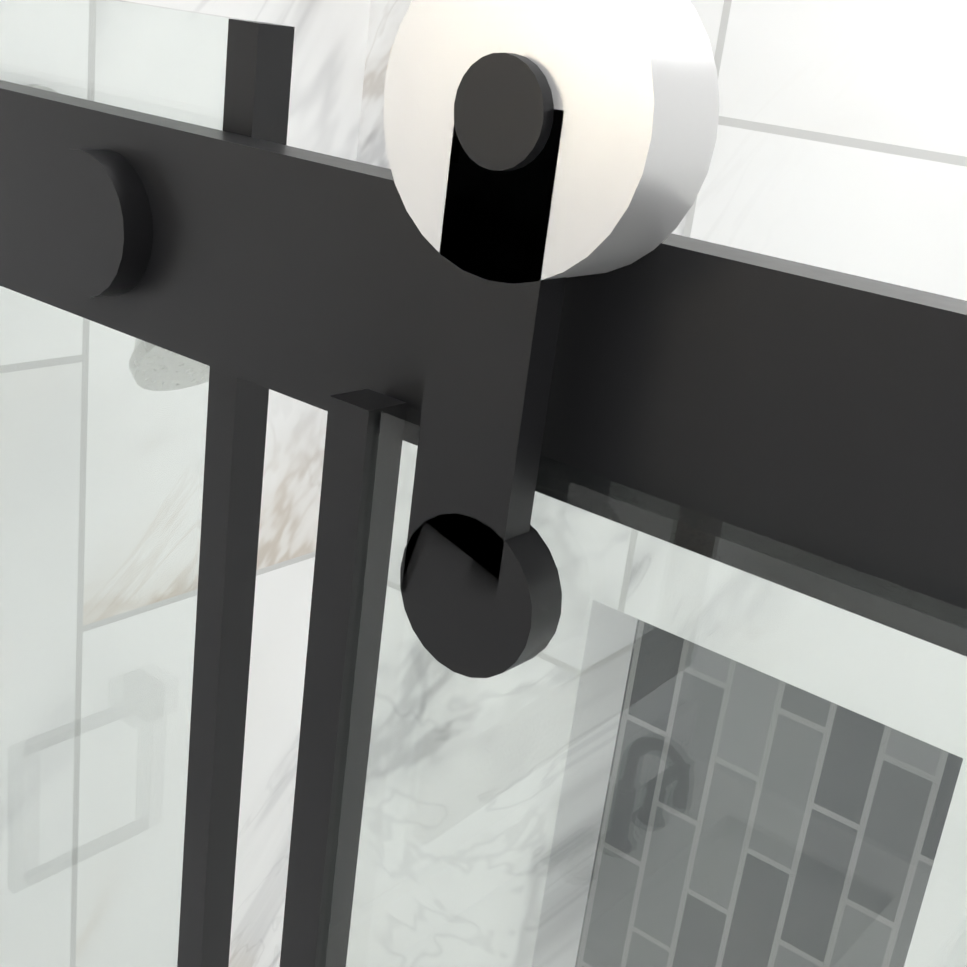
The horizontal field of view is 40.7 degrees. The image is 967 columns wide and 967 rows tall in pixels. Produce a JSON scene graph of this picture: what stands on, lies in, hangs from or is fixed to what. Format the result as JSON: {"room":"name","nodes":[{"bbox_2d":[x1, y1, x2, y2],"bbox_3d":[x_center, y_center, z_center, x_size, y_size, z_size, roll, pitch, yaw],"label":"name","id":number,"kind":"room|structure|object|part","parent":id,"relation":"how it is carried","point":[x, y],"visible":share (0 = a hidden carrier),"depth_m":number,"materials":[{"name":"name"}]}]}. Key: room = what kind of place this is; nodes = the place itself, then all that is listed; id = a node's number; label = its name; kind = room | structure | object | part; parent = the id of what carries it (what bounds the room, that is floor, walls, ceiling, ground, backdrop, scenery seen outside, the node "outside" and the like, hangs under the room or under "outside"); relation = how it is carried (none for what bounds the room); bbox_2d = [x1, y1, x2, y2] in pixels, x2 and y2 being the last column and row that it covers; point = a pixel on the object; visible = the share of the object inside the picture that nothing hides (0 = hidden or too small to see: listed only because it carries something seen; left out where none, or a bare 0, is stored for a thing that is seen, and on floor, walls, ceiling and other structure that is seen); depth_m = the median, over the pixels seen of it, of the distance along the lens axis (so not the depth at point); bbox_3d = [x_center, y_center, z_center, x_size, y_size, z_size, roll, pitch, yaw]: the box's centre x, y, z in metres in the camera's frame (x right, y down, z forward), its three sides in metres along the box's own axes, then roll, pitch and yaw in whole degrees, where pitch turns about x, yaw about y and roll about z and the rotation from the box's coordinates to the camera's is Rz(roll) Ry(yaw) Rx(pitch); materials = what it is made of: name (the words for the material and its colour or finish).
{"room":"bathroom","nodes":[
{"label":"bathroom","id":0,"kind":"room"},
{"bbox_2d":[346,0,966,966],"bbox_3d":[0.402,0.575,1.120,1.700,2.380,0.120,21,24,34],"label":"wall","id":1,"kind":"structure","parent":0,"point":[841,140],"depth_m":1.06,"materials":[{"name":"stone"}]},
{"bbox_2d":[0,0,370,966],"bbox_3d":[-0.466,0.412,1.256,0.108,2.380,0.930,21,24,34],"label":"wall tiles","id":2,"kind":"structure","parent":1,"relation":"attached to","point":[328,60],"depth_m":1.19,"materials":[{"name":"stone"}]},
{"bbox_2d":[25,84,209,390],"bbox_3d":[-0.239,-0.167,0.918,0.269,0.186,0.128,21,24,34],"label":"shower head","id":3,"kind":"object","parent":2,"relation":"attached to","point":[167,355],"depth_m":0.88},
{"bbox_2d":[0,80,966,655],"bbox_3d":[0.020,-0.025,0.267,1.422,0.056,0.014,21,24,34],"label":"rail","id":4,"kind":"object","parent":1,"relation":"attached to","point":[814,410],"visible":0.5,"depth_m":0.25,"materials":[{"name":"black metal"}]},
{"bbox_2d":[36,149,152,297],"bbox_3d":[-0.097,-0.070,0.348,0.038,0.038,0.026,21,24,34],"label":"cap","id":5,"kind":"object","parent":4,"relation":"attached to","point":[94,222],"visible":0.77,"depth_m":0.34,"materials":[{"name":"black metal"}]},
{"bbox_2d":[383,0,719,283],"bbox_3d":[0.011,-0.068,0.239,0.060,0.060,0.022,21,24,34],"label":"wheel","id":6,"kind":"object","parent":4,"relation":"on","point":[633,84],"visible":0.96,"depth_m":0.23,"materials":[{"name":"white plastic"}]},
{"bbox_2d":[403,109,565,632],"bbox_3d":[0.001,-0.021,0.250,0.024,0.100,0.008,21,24,34],"label":"bar","id":7,"kind":"object","parent":6,"relation":"hanging from","point":[491,357],"visible":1,"depth_m":0.25,"materials":[{"name":"black metal"}]},
{"bbox_2d":[400,513,561,677],"bbox_3d":[-0.001,0.021,0.263,0.034,0.034,0.010,21,24,34],"label":"glass clamp knob","id":8,"kind":"object","parent":7,"relation":"attached to","point":[527,611],"visible":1,"depth_m":0.26,"materials":[{"name":"black metal"}]},
{"bbox_2d":[280,389,966,966],"bbox_3d":[0.151,0.938,0.382,0.755,1.808,0.012,21,24,34],"label":"door glass","id":9,"kind":"object","parent":8,"relation":"hanging from","point":[640,912],"depth_m":0.29,"materials":[{"name":"clear glass"}]},
{"bbox_3d":[-0.136,0.826,0.589,0.012,1.808,0.012,21,24,34],"label":"shower door slide strip","id":10,"kind":"part","parent":9,"relation":"part of","materials":[{"name":"black metal"}]},
{"bbox_2d":[454,53,553,170],"bbox_3d":[0.003,-0.065,0.229,0.020,0.020,0.003,21,24,34],"label":"wheel hub","id":11,"kind":"object","parent":6,"relation":"attached to","point":[503,110],"visible":1,"depth_m":0.23,"materials":[{"name":"black metal"}]},
{"bbox_2d":[575,619,962,966],"bbox_3d":[0.264,0.374,1.242,0.340,0.510,0.030,21,24,34],"label":"wall","id":12,"kind":"structure","parent":0,"point":[738,860],"depth_m":1.22,"materials":[{"name":"tile"}]},
{"bbox_3d":[-0.223,1.833,0.935,1.500,0.200,0.100,21,24,34],"label":"wall","id":13,"kind":"structure","parent":0,"visible":0},
{"bbox_3d":[-0.210,1.734,0.899,1.484,0.012,0.108,21,24,34],"label":"trim","id":14,"kind":"structure","parent":13,"relation":"on","visible":0},
{"bbox_3d":[-0.209,1.707,0.889,1.422,0.046,0.064,21,24,34],"label":"door track","id":15,"kind":"object","parent":14,"relation":"on","visible":0},
{"bbox_2d":[0,0,294,966],"bbox_3d":[-0.399,0.677,0.806,0.599,1.887,0.012,21,24,34],"label":"door glass","id":16,"kind":"object","parent":15,"relation":"on","point":[79,574],"depth_m":0.39,"materials":[{"name":"clear glass"}]},
{"bbox_3d":[-0.171,0.766,0.642,0.011,1.887,0.012,21,24,34],"label":"fixed shower door strip","id":17,"kind":"part","parent":16,"relation":"part of","materials":[{"name":"black metal"}]}
]}

